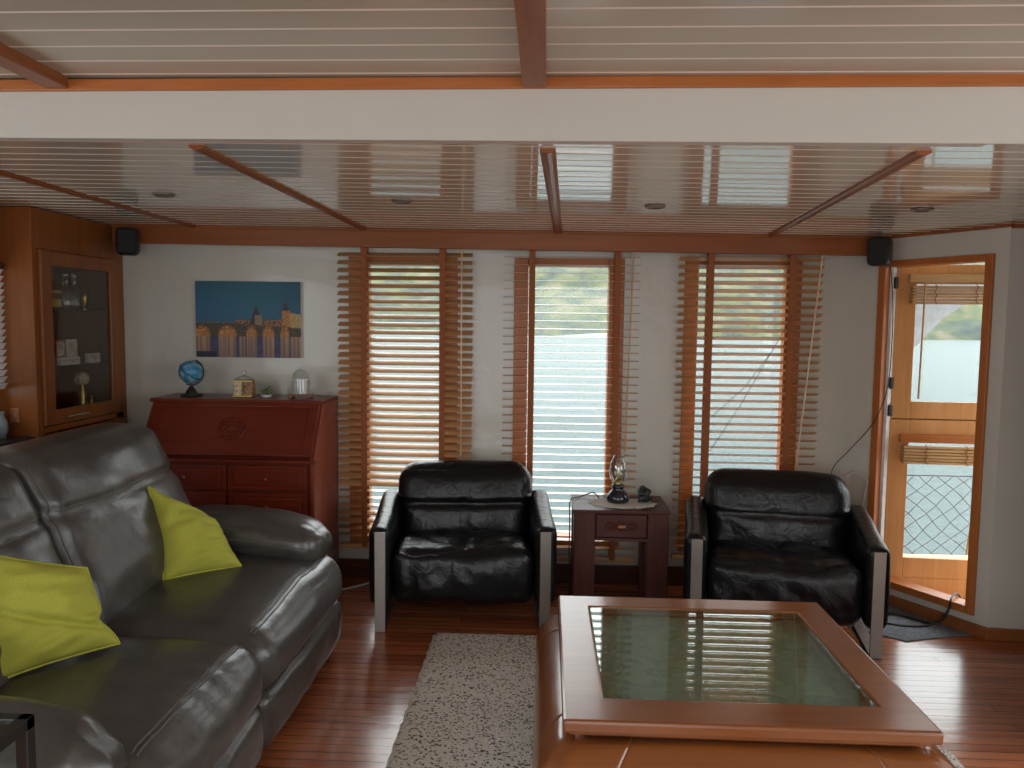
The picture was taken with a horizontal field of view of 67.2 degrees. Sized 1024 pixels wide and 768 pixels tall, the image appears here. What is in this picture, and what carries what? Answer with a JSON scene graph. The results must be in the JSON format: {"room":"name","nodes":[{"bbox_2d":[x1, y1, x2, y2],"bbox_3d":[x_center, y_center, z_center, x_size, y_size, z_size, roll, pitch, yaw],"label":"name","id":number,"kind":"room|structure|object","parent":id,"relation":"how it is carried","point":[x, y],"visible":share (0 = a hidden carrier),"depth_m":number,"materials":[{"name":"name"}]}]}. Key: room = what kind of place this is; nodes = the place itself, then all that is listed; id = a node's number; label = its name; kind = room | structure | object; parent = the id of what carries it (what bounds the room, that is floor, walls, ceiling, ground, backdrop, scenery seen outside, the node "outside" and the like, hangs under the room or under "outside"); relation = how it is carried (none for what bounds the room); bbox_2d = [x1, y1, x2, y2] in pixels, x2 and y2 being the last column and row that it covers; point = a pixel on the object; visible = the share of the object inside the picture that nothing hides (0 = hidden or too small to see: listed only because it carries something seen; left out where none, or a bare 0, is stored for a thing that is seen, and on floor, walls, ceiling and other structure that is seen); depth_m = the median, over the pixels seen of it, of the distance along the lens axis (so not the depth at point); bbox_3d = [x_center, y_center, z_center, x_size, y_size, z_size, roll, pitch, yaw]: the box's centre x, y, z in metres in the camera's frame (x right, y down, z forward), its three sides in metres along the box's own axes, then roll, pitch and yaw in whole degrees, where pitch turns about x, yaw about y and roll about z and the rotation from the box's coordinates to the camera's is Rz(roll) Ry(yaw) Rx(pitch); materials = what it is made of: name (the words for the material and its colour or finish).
{"room":"boat living room","nodes":[
{"label":"boat living room","id":0,"kind":"room"},
{"bbox_2d":[0,322,4,415],"bbox_3d":[-2.639,0.322,0.645,0.080,2.200,6.200,1,5,2],"label":"wall","id":1,"kind":"structure","parent":0,"point":[1,390],"depth_m":3.71,"materials":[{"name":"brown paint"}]},
{"bbox_2d":[0,263,7,388],"bbox_3d":[-2.462,-0.234,3.149,0.030,0.602,1.090,1,5,2],"label":"window blind","id":2,"kind":"object","parent":1,"relation":"attached to","point":[2,365],"visible":1,"depth_m":3.68,"materials":[{"name":"brown wood"}]},
{"bbox_2d":[0,86,1023,146],"bbox_3d":[0.203,-0.746,2.121,6.000,0.191,0.040,1,5,2],"label":"beam","id":3,"kind":"structure","parent":1,"relation":"attached to","point":[823,116],"depth_m":2.11,"materials":[{"name":"paint"}]},
{"bbox_2d":[0,74,1023,91],"bbox_3d":[0.203,-0.818,2.088,6.000,0.049,0.015,1,5,2],"label":"trim","id":4,"kind":"structure","parent":1,"relation":"attached to","point":[891,80],"depth_m":2.09,"materials":[{"name":"brown wood"}]},
{"bbox_2d":[122,244,859,565],"bbox_3d":[-0.406,0.068,4.492,4.800,2.150,0.100,1,5,2],"label":"wall","id":5,"kind":"structure","parent":0,"point":[159,282],"depth_m":4.42,"materials":[{"name":"white paint"}]},
{"bbox_2d":[0,170,195,227],"bbox_3d":[-1.821,-0.806,3.372,0.048,0.014,1.880,1,5,2],"label":"trim","id":6,"kind":"structure","parent":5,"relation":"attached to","point":[2,172],"depth_m":3.27,"materials":[{"name":"brown wood"}]},
{"bbox_2d":[115,227,139,255],"bbox_3d":[-2.120,-0.785,4.257,0.115,0.150,0.160,-1,5,-17],"label":"wall speaker","id":7,"kind":"object","parent":5,"relation":"attached to","point":[127,239],"visible":1,"depth_m":4.19,"materials":[{"name":"black plastic"}]},
{"bbox_2d":[116,228,135,252],"bbox_3d":[-2.099,-0.779,4.191,0.095,0.130,0.020,-1,5,-17],"label":"grille","id":8,"kind":"object","parent":7,"relation":"attached to","point":[125,237],"depth_m":4.18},
{"bbox_2d":[195,281,302,357],"bbox_3d":[-1.518,-0.371,4.443,0.616,0.436,0.024,1,5,2],"label":"print","id":9,"kind":"object","parent":5,"relation":"attached to","point":[250,319],"visible":1,"depth_m":4.43,"materials":[{"name":"multicoloured paper"}]},
{"bbox_2d":[188,145,366,230],"bbox_3d":[-0.880,-0.778,3.274,0.048,0.014,1.996,1,5,3],"label":"trim","id":10,"kind":"structure","parent":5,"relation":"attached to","point":[202,149],"depth_m":2.81,"materials":[{"name":"brown wood"}]},
{"bbox_2d":[349,257,457,541],"bbox_3d":[-0.627,0.107,4.492,0.626,1.668,0.105,1,5,2],"label":"window","id":11,"kind":"structure","parent":5,"relation":"in","point":[352,493],"depth_m":4.42,"materials":[{"name":"brown wood"}]},
{"bbox_2d":[337,247,472,548],"bbox_3d":[-0.611,0.070,4.385,0.767,1.772,0.081,1,5,2],"label":"blind","id":12,"kind":"object","parent":11,"relation":"attached to","point":[365,483],"visible":0.79,"depth_m":4.38,"materials":[{"name":"brown wood"}]},
{"bbox_2d":[110,224,880,255],"bbox_3d":[-0.130,-0.795,4.250,4.252,0.146,0.042,1,5,2],"label":"ceiling beam","id":13,"kind":"structure","parent":5,"relation":"attached to","point":[149,234],"depth_m":4.24,"materials":[{"name":"brown wood"}]},
{"bbox_2d":[339,558,682,585],"bbox_3d":[-0.190,1.093,4.501,4.060,0.110,0.022,1,5,2],"label":"baseboard","id":14,"kind":"structure","parent":5,"relation":"attached to","point":[349,567],"depth_m":4.46,"materials":[{"name":"brown wood"}]},
{"bbox_2d":[512,258,624,549],"bbox_3d":[0.318,0.121,4.451,0.622,1.668,0.105,1,5,2],"label":"window","id":15,"kind":"structure","parent":5,"relation":"in","point":[555,262],"depth_m":4.38,"materials":[{"name":"brown wood"}]},
{"bbox_2d":[502,250,640,562],"bbox_3d":[0.325,0.106,4.346,0.764,1.817,0.081,1,5,2],"label":"blind","id":16,"kind":"object","parent":15,"relation":"attached to","point":[611,547],"visible":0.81,"depth_m":4.34,"materials":[{"name":"brown wood"}]},
{"bbox_2d":[677,261,802,551],"bbox_3d":[1.288,0.135,4.409,0.647,1.668,0.105,1,5,2],"label":"window","id":17,"kind":"structure","parent":5,"relation":"in","point":[685,349],"depth_m":4.36,"materials":[{"name":"brown wood"}]},
{"bbox_2d":[670,253,824,559],"bbox_3d":[1.310,0.108,4.302,0.791,1.792,0.081,1,5,2],"label":"blind","id":18,"kind":"object","parent":17,"relation":"attached to","point":[791,267],"visible":0.78,"depth_m":4.29,"materials":[{"name":"brown wood"}]},
{"bbox_2d":[710,316,791,450],"bbox_3d":[1.319,0.001,4.257,0.428,0.762,0.006,1,5,2],"label":"cable","id":19,"kind":"object","parent":18,"relation":"hanging from","point":[791,316],"visible":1,"depth_m":4.26,"materials":[{"name":"black metal"}]},
{"bbox_2d":[831,264,892,473],"bbox_3d":[1.921,-0.015,4.221,0.290,1.310,0.029,5,6,42],"label":"cable","id":20,"kind":"object","parent":5,"relation":"attached to","point":[890,264],"visible":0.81,"depth_m":4.12,"materials":[{"name":"black rubber"}]},
{"bbox_2d":[881,224,1012,238],"bbox_3d":[2.140,-0.765,3.875,0.022,0.020,0.715,-2,5,-29],"label":"trim","id":21,"kind":"structure","parent":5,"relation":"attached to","point":[1003,225],"depth_m":3.81,"materials":[{"name":"brown wood"}]},
{"bbox_2d":[0,141,1023,235],"bbox_3d":[0.252,-0.757,3.228,6.000,0.063,2.230,1,5,2],"label":"ceiling","id":22,"kind":"structure","parent":0,"point":[703,189],"depth_m":2.85,"materials":[{"name":"white paint"}]},
{"bbox_2d":[152,192,174,197],"bbox_3d":[-1.451,-0.786,3.206,0.088,0.010,0.088,1,5,2],"label":"recessed light","id":23,"kind":"object","parent":22,"relation":"in","point":[158,194],"visible":1,"depth_m":3.19,"materials":[{"name":"metal"}]},
{"bbox_2d":[391,199,412,203],"bbox_3d":[-0.463,-0.768,3.244,0.088,0.010,0.088,1,5,2],"label":"recessed light","id":24,"kind":"object","parent":22,"relation":"in","point":[398,201],"visible":1,"depth_m":3.22,"materials":[{"name":"metal"}]},
{"bbox_2d":[539,149,561,233],"bbox_3d":[0.177,-0.752,3.227,0.048,0.015,2.002,1,5,4],"label":"trim","id":25,"kind":"structure","parent":22,"relation":"attached to","point":[548,156],"depth_m":2.75,"materials":[{"name":"brown wood"}]},
{"bbox_2d":[645,205,665,208],"bbox_3d":[0.604,-0.746,3.248,0.088,0.010,0.088,1,5,2],"label":"recessed light","id":26,"kind":"object","parent":22,"relation":"in","point":[646,206],"visible":1,"depth_m":3.23,"materials":[{"name":"metal"}]},
{"bbox_2d":[767,151,931,236],"bbox_3d":[1.279,-0.724,3.164,0.048,0.016,2.040,1,5,7],"label":"trim","id":27,"kind":"structure","parent":22,"relation":"attached to","point":[914,156],"depth_m":2.67,"materials":[{"name":"brown wood"}]},
{"bbox_2d":[910,207,933,211],"bbox_3d":[1.690,-0.717,3.172,0.088,0.010,0.088,1,5,2],"label":"recessed light","id":28,"kind":"object","parent":22,"relation":"in","point":[924,209],"visible":1,"depth_m":3.15,"materials":[{"name":"metal"}]},
{"bbox_2d":[0,0,1023,79],"bbox_3d":[0.097,-0.648,-0.276,6.000,0.002,4.760,1,5,2],"label":"ceiling","id":29,"kind":"structure","parent":0,"point":[76,39],"depth_m":1.80,"materials":[{"name":"white paint"}]},
{"bbox_2d":[0,42,68,88],"bbox_3d":[-1.307,-0.767,1.226,0.064,0.032,1.846,1,5,2],"label":"trim","id":30,"kind":"structure","parent":29,"relation":"attached to","point":[12,60],"depth_m":2.01,"materials":[{"name":"brown wood"}]},
{"bbox_2d":[514,0,545,86],"bbox_3d":[0.020,-0.748,1.169,0.064,0.032,1.846,1,5,2],"label":"trim","id":31,"kind":"structure","parent":29,"relation":"attached to","point":[530,15],"depth_m":1.74,"materials":[{"name":"brown wood"}]},
{"bbox_2d":[255,577,1023,767],"bbox_3d":[-0.025,1.450,1.068,6.300,0.060,7.100,1,5,2],"label":"floor","id":32,"kind":"structure","parent":0,"point":[351,714],"depth_m":3.25,"materials":[{"name":"brown wood"}]},
{"bbox_2d":[0,436,33,446],"bbox_3d":[-2.424,0.769,3.079,0.148,0.930,1.397,1,5,2],"label":"countertop","id":33,"kind":"structure","parent":32,"relation":"on","point":[9,439],"depth_m":3.63,"materials":[{"name":"brown wood"}]},
{"bbox_2d":[0,412,8,438],"bbox_3d":[-2.422,0.196,3.638,0.072,0.125,0.072,1,5,2],"label":"glazed pot","id":34,"kind":"object","parent":33,"relation":"on","point":[4,429],"visible":1,"depth_m":3.63,"materials":[{"name":"grey ceramic"}]},
{"bbox_2d":[0,713,36,767],"bbox_3d":[-1.188,1.026,1.331,0.460,0.720,0.465,1,5,2],"label":"end table","id":35,"kind":"object","parent":32,"relation":"on","point":[19,728],"visible":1,"depth_m":1.50,"materials":[{"name":"metal"}]},
{"bbox_2d":[0,206,126,438],"bbox_3d":[-2.457,0.135,4.134,0.455,2.028,0.795,1,5,2],"label":"display cabinet","id":36,"kind":"object","parent":32,"relation":"on","point":[33,240],"visible":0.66,"depth_m":3.90,"materials":[{"name":"brown wood"}]},
{"bbox_2d":[10,408,18,421],"bbox_3d":[-2.411,0.151,3.729,0.044,0.070,0.011,1,5,2],"label":"light switch","id":37,"kind":"object","parent":36,"relation":"attached to","point":[14,412],"visible":1,"depth_m":3.73,"materials":[{"name":"brown wood"}]},
{"bbox_2d":[51,266,61,309],"bbox_3d":[-2.391,-0.499,3.999,0.088,0.225,0.088,1,5,2],"label":"liquor bottle","id":38,"kind":"object","parent":36,"relation":"on","point":[56,291],"visible":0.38,"depth_m":3.98,"materials":[{"name":"clear glass"}]},
{"bbox_2d":[54,340,65,364],"bbox_3d":[-2.336,-0.163,3.972,0.022,0.130,0.080,1,5,2],"label":"card","id":39,"kind":"object","parent":36,"relation":"on","point":[59,345],"visible":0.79,"depth_m":3.95,"materials":[{"name":"white paper"}]},
{"bbox_2d":[57,342,64,355],"bbox_3d":[-2.326,-0.180,3.970,0.002,0.074,0.060,1,5,2],"label":"picture","id":40,"kind":"object","parent":39,"relation":"attached to","point":[60,345],"depth_m":3.97},
{"bbox_2d":[57,356,79,365],"bbox_3d":[-2.305,-0.120,4.009,0.022,0.040,0.160,1,5,2],"label":"card","id":41,"kind":"object","parent":36,"relation":"on","point":[61,361],"visible":1,"depth_m":3.99,"materials":[{"name":"white paper"}]},
{"bbox_2d":[62,358,78,362],"bbox_3d":[-2.295,-0.122,4.009,0.002,0.016,0.140,1,5,2],"label":"picture","id":42,"kind":"object","parent":41,"relation":"attached to","point":[64,360],"depth_m":4.00},
{"bbox_2d":[65,339,76,356],"bbox_3d":[-2.332,-0.170,4.067,0.022,0.130,0.090,1,5,2],"label":"card","id":43,"kind":"object","parent":36,"relation":"on","point":[70,344],"visible":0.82,"depth_m":4.06,"materials":[{"name":"white paper"}]},
{"bbox_2d":[68,341,76,355],"bbox_3d":[-2.322,-0.188,4.065,0.002,0.074,0.070,1,5,2],"label":"picture","id":44,"kind":"object","parent":43,"relation":"attached to","point":[72,345],"depth_m":4.07},
{"bbox_2d":[53,309,91,311],"bbox_3d":[-2.476,-0.392,4.096,0.365,0.006,0.720,1,5,2],"label":"glass shelf","id":45,"kind":"object","parent":36,"relation":"attached to","point":[54,310],"depth_m":4.33,"materials":[{"name":"clear glass"}]},
{"bbox_2d":[74,372,89,405],"bbox_3d":[-2.369,0.053,4.247,0.100,0.243,0.100,1,5,2],"label":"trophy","id":46,"kind":"object","parent":36,"relation":"in","point":[81,378],"visible":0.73,"depth_m":4.23,"materials":[{"name":"gold metal"}]},
{"bbox_2d":[55,360,108,366],"bbox_3d":[-2.479,-0.108,4.119,0.365,0.006,0.720,1,5,2],"label":"glass shelf","id":47,"kind":"object","parent":36,"relation":"attached to","point":[82,362],"depth_m":4.35,"materials":[{"name":"clear glass"}]},
{"bbox_2d":[79,285,87,309],"bbox_3d":[-2.380,-0.478,4.281,0.044,0.140,0.044,1,5,2],"label":"glass","id":48,"kind":"object","parent":36,"relation":"on","point":[83,289],"visible":0.94,"depth_m":4.26,"materials":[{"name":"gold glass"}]},
{"bbox_2d":[88,394,94,403],"bbox_3d":[-2.366,0.113,4.332,0.044,0.111,0.044,1,5,2],"label":"figurine","id":49,"kind":"object","parent":36,"relation":"in","point":[91,399],"visible":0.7,"depth_m":4.32,"materials":[{"name":"gold metal"}]},
{"bbox_2d":[85,353,99,362],"bbox_3d":[-2.324,-0.146,4.269,0.022,0.050,0.110,1,5,2],"label":"card","id":50,"kind":"object","parent":36,"relation":"on","point":[89,357],"visible":1,"depth_m":4.25,"materials":[{"name":"white paper"}]},
{"bbox_2d":[90,355,99,358],"bbox_3d":[-2.314,-0.149,4.269,0.002,0.022,0.090,1,5,2],"label":"picture","id":51,"kind":"object","parent":50,"relation":"attached to","point":[91,356],"depth_m":4.27},
{"bbox_2d":[0,423,341,767],"bbox_3d":[-1.356,0.744,2.629,1.154,1.034,2.047,1,5,2],"label":"leather sofa","id":52,"kind":"object","parent":32,"relation":"on","point":[206,670],"visible":0.8,"depth_m":2.62,"materials":[{"name":"grey leather"}]},
{"bbox_2d":[0,463,60,685],"bbox_3d":[-1.631,0.576,2.195,0.471,0.636,0.712,1,5,2],"label":"cushion","id":53,"kind":"object","parent":52,"relation":"on","point":[23,535],"depth_m":2.41,"materials":[{"name":"grey leather"}]},
{"bbox_2d":[0,555,120,677],"bbox_3d":[-1.366,0.634,2.251,0.387,0.379,0.195,-3,6,-41],"label":"cushion","id":54,"kind":"object","parent":52,"relation":"on","point":[50,613],"visible":1,"depth_m":2.20,"materials":[{"name":"fabric"}]},
{"bbox_2d":[0,423,191,624],"bbox_3d":[-1.589,0.514,3.005,0.476,0.639,0.897,1,5,2],"label":"cushion","id":55,"kind":"object","parent":52,"relation":"on","point":[87,487],"depth_m":2.79,"materials":[{"name":"grey leather"}]},
{"bbox_2d":[0,637,262,767],"bbox_3d":[-1.231,0.971,2.207,0.860,0.298,0.735,1,5,2],"label":"seat cushion","id":56,"kind":"object","parent":52,"relation":"on","point":[169,702],"depth_m":2.16,"materials":[{"name":"grey leather"}]},
{"bbox_2d":[147,485,241,579],"bbox_3d":[-1.289,0.583,3.134,0.304,0.354,0.226,-3,6,-41],"label":"cushion","id":57,"kind":"object","parent":52,"relation":"on","point":[194,541],"visible":0.96,"depth_m":3.07,"materials":[{"name":"fabric"}]},
{"bbox_2d":[106,554,341,690],"bbox_3d":[-1.192,0.904,3.068,0.853,0.297,0.975,1,5,2],"label":"seat cushion","id":58,"kind":"object","parent":52,"relation":"on","point":[282,609],"depth_m":2.83,"materials":[{"name":"grey leather"}]},
{"bbox_2d":[146,393,338,565],"bbox_3d":[-1.492,0.614,4.255,0.960,1.075,0.502,1,5,2],"label":"writing desk","id":59,"kind":"object","parent":32,"relation":"on","point":[276,451],"visible":0.62,"depth_m":4.06,"materials":[{"name":"brown wood"}]},
{"bbox_2d":[178,360,203,396],"bbox_3d":[-1.790,-0.035,4.294,0.132,0.205,0.132,4,6,36],"label":"desk globe","id":60,"kind":"object","parent":59,"relation":"on","point":[190,372],"visible":1,"depth_m":4.26,"materials":[{"name":"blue plastic"}]},
{"bbox_2d":[232,372,255,396],"bbox_3d":[-1.490,-0.002,4.283,0.116,0.147,0.116,1,5,2],"label":"patterned canister","id":61,"kind":"object","parent":59,"relation":"on","point":[241,387],"visible":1,"depth_m":4.26,"materials":[{"name":"gold metal"}]},
{"bbox_2d":[259,386,272,397],"bbox_3d":[-1.367,0.041,4.272,0.074,0.067,0.080,-3,6,-40],"label":"succulent","id":62,"kind":"object","parent":59,"relation":"on","point":[266,392],"visible":1,"depth_m":4.26,"materials":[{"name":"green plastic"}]},
{"bbox_2d":[288,369,313,397],"bbox_3d":[-1.171,-0.012,4.268,0.124,0.177,0.096,1,5,2],"label":"ornament","id":63,"kind":"object","parent":59,"relation":"on","point":[300,384],"visible":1,"depth_m":4.25,"materials":[{"name":"silver metal"}]},
{"bbox_2d":[342,582,368,589],"bbox_3d":[-0.783,1.122,4.405,0.388,0.054,0.042,-2,5,-25],"label":"cable","id":64,"kind":"object","parent":32,"relation":"on","point":[368,582],"visible":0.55,"depth_m":4.35,"materials":[{"name":"white plastic"}]},
{"bbox_2d":[386,633,536,767],"bbox_3d":[-0.057,1.292,2.564,0.749,0.015,2.307,1,5,2],"label":"rug","id":65,"kind":"object","parent":32,"relation":"on","point":[471,705],"visible":0.73,"depth_m":3.00,"materials":[{"name":"beige carpet"}]},
{"bbox_2d":[369,460,556,631],"bbox_3d":[-0.249,0.810,4.058,0.932,0.741,0.706,0,5,-2],"label":"leather armchair","id":66,"kind":"object","parent":32,"relation":"on","point":[465,532],"visible":1,"depth_m":3.83,"materials":[{"name":"leather"}]},
{"bbox_2d":[392,528,533,604],"bbox_3d":[-0.250,0.928,4.040,0.695,0.342,0.650,0,5,-2],"label":"seat cushion","id":67,"kind":"object","parent":66,"relation":"on","point":[465,566],"depth_m":3.75,"materials":[{"name":"black leather"}]},
{"bbox_2d":[570,494,670,597],"bbox_3d":[0.567,0.909,4.138,0.500,0.550,0.388,1,5,2],"label":"side table","id":68,"kind":"object","parent":32,"relation":"on","point":[590,523],"visible":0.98,"depth_m":3.97,"materials":[{"name":"brown wood"}]},
{"bbox_2d":[568,492,598,595],"bbox_3d":[0.355,0.889,4.160,0.106,0.573,0.286,4,6,41],"label":"cable","id":69,"kind":"object","parent":68,"relation":"hanging from","point":[590,492],"visible":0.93,"depth_m":4.04,"materials":[{"name":"black plastic"}]},
{"bbox_2d":[588,498,656,508],"bbox_3d":[0.590,0.633,4.100,0.366,0.006,0.240,1,5,2],"label":"lace doily","id":70,"kind":"object","parent":68,"relation":"on","point":[633,503],"visible":0.81,"depth_m":4.06,"materials":[{"name":"white fabric"}]},
{"bbox_2d":[606,455,631,503],"bbox_3d":[0.567,0.504,4.111,0.123,0.250,0.123,-2,5,-30],"label":"oil lamp","id":71,"kind":"object","parent":70,"relation":"on","point":[617,495],"visible":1,"depth_m":4.08,"materials":[{"name":"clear glass"}]},
{"bbox_2d":[637,485,657,502],"bbox_3d":[0.721,0.587,4.091,0.108,0.096,0.059,1,5,2],"label":"ornament","id":72,"kind":"object","parent":70,"relation":"on","point":[644,496],"visible":1,"depth_m":4.07,"materials":[{"name":"black plastic"}]},
{"bbox_2d":[532,596,955,767],"bbox_3d":[0.659,1.090,2.548,1.172,0.430,1.132,1,5,2],"label":"coffee table","id":73,"kind":"object","parent":32,"relation":"on","point":[621,682],"visible":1,"depth_m":2.32,"materials":[{"name":"brown wood"}]},
{"bbox_2d":[682,468,890,658],"bbox_3d":[1.341,0.842,3.870,0.931,0.741,0.680,2,5,13],"label":"leather armchair","id":74,"kind":"object","parent":32,"relation":"on","point":[753,534],"visible":0.9,"depth_m":3.73,"materials":[{"name":"leather"}]},
{"bbox_2d":[706,540,862,625],"bbox_3d":[1.334,0.960,3.867,0.695,0.340,0.651,2,5,13],"label":"seat cushion","id":75,"kind":"object","parent":74,"relation":"on","point":[827,573],"depth_m":3.60,"materials":[{"name":"black leather"}]},
{"bbox_2d":[849,605,969,641],"bbox_3d":[1.930,1.214,3.917,0.532,0.006,0.451,-1,5,-16],"label":"door mat","id":76,"kind":"object","parent":32,"relation":"on","point":[934,631],"visible":0.5,"depth_m":3.82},
{"bbox_2d":[887,593,960,626],"bbox_3d":[2.058,1.137,3.941,0.606,0.154,0.195,1,5,2],"label":"cable","id":77,"kind":"object","parent":76,"relation":"on","point":[954,594],"visible":0.63,"depth_m":3.88,"materials":[{"name":"black plastic"}]},
{"bbox_2d":[939,749,963,767],"bbox_3d":[1.195,1.349,2.010,0.658,0.015,1.508,1,5,2],"label":"rug","id":78,"kind":"object","parent":32,"relation":"on","point":[951,757],"visible":0.05,"depth_m":2.67,"materials":[{"name":"beige carpet"}]},
{"bbox_2d":[849,227,1011,626],"bbox_3d":[2.137,0.133,4.028,0.070,2.150,0.838,-2,5,-29],"label":"wall","id":79,"kind":"structure","parent":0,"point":[998,240],"depth_m":3.81,"materials":[{"name":"white paint"}]},
{"bbox_2d":[845,472,867,505],"bbox_3d":[1.923,0.609,4.303,0.013,0.235,0.130,-3,6,-39],"label":"cable","id":80,"kind":"object","parent":79,"relation":"attached to","point":[852,472],"visible":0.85,"depth_m":4.26,"materials":[{"name":"white plastic"}]},
{"bbox_2d":[867,236,892,266],"bbox_3d":[1.936,-0.693,4.042,0.115,0.150,0.160,4,6,37],"label":"wall speaker","id":81,"kind":"object","parent":79,"relation":"attached to","point":[879,249],"visible":1,"depth_m":3.98,"materials":[{"name":"black plastic"}]},
{"bbox_2d":[867,238,887,263],"bbox_3d":[1.893,-0.689,3.986,0.095,0.130,0.020,4,6,37],"label":"grille","id":82,"kind":"object","parent":81,"relation":"attached to","point":[877,248],"depth_m":3.98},
{"bbox_2d":[867,253,995,615],"bbox_3d":[2.157,0.237,3.985,0.093,1.760,0.601,-2,5,-29],"label":"door frame","id":83,"kind":"structure","parent":79,"relation":"attached to","point":[879,443],"depth_m":4.03,"materials":[{"name":"brown wood"}]},
{"bbox_2d":[884,265,984,598],"bbox_3d":[2.352,0.271,4.179,0.636,1.820,0.113,1,5,6],"label":"door","id":84,"kind":"structure","parent":83,"relation":"attached to","point":[947,575],"depth_m":4.19,"materials":[{"name":"brown wood"}]},
{"bbox_2d":[899,434,974,554],"bbox_3d":[2.335,0.598,4.172,0.465,0.645,0.054,1,5,7],"label":"bamboo blind","id":85,"kind":"object","parent":84,"relation":"attached to","point":[911,454],"visible":0.68,"depth_m":4.15,"materials":[{"name":"brown wood"}]},
{"bbox_2d":[908,274,983,398],"bbox_3d":[2.349,-0.250,4.105,0.465,0.665,0.054,1,5,7],"label":"bamboo blind","id":86,"kind":"object","parent":84,"relation":"attached to","point":[923,295],"visible":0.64,"depth_m":4.08,"materials":[{"name":"beige wood"}]},
{"bbox_2d":[889,595,987,639],"bbox_3d":[2.106,1.179,4.053,0.020,0.060,0.780,-2,5,-29],"label":"baseboard","id":87,"kind":"structure","parent":79,"relation":"attached to","point":[979,631],"depth_m":3.91,"materials":[{"name":"brown wood"}]},
{"bbox_2d":[987,228,1023,628],"bbox_3d":[2.784,0.172,3.626,0.947,2.150,0.102,1,5,4],"label":"wall","id":88,"kind":"structure","parent":0,"point":[1006,591],"depth_m":3.66,"materials":[{"name":"white paint"}]},
{"bbox_2d":[987,628,1023,641],"bbox_3d":[2.717,1.216,3.671,0.860,0.060,0.021,1,5,6],"label":"baseboard","id":89,"kind":"structure","parent":88,"relation":"attached to","point":[993,634],"depth_m":3.70,"materials":[{"name":"brown wood"}]},
{"bbox_2d":[1012,224,1023,227],"bbox_3d":[2.742,-0.724,3.518,0.851,0.020,0.020,1,5,7],"label":"trim","id":90,"kind":"structure","parent":88,"relation":"attached to","point":[1014,225],"depth_m":3.56,"materials":[{"name":"brown wood"}]},
{"label":"outside","id":91,"kind":"structure","parent":0,"visible":0},
{"bbox_2d":[371,262,984,339],"bbox_3d":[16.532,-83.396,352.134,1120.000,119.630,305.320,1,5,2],"label":"hillside","id":92,"kind":"structure","parent":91,"point":[553,299],"depth_m":222.35,"materials":[{"name":"green plant"}]},
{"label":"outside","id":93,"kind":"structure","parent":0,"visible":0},
{"bbox_2d":[371,334,980,554],"bbox_3d":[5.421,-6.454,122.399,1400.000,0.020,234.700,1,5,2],"label":"lake water","id":94,"kind":"structure","parent":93,"point":[949,368],"depth_m":27.50,"materials":[{"name":"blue liquid"}]},
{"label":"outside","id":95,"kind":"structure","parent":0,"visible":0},
{"bbox_3d":[2.774,1.217,4.344,1.600,0.072,1.190,1,5,2],"label":"deck","id":96,"kind":"object","parent":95,"visible":0},
{"bbox_2d":[903,554,967,557],"bbox_3d":[2.800,1.154,4.915,1.600,0.110,0.060,1,5,2],"label":"rail","id":97,"kind":"object","parent":96,"relation":"on","point":[926,555],"visible":0.11,"depth_m":4.92,"materials":[{"name":"white wood"}]},
{"bbox_2d":[903,475,972,554],"bbox_3d":[2.806,0.868,4.963,1.428,0.647,0.028,1,5,2],"label":"safety net","id":98,"kind":"object","parent":97,"relation":"attached to","point":[951,476],"visible":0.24,"depth_m":4.96,"materials":[{"name":"grey fabric"}]},
{"bbox_2d":[914,284,983,347],"bbox_3d":[2.821,0.217,5.087,1.400,1.830,0.850,1,5,2],"label":"awning","id":99,"kind":"object","parent":96,"relation":"on","point":[934,313],"visible":0.16,"depth_m":5.04,"materials":[{"name":"white fabric"}]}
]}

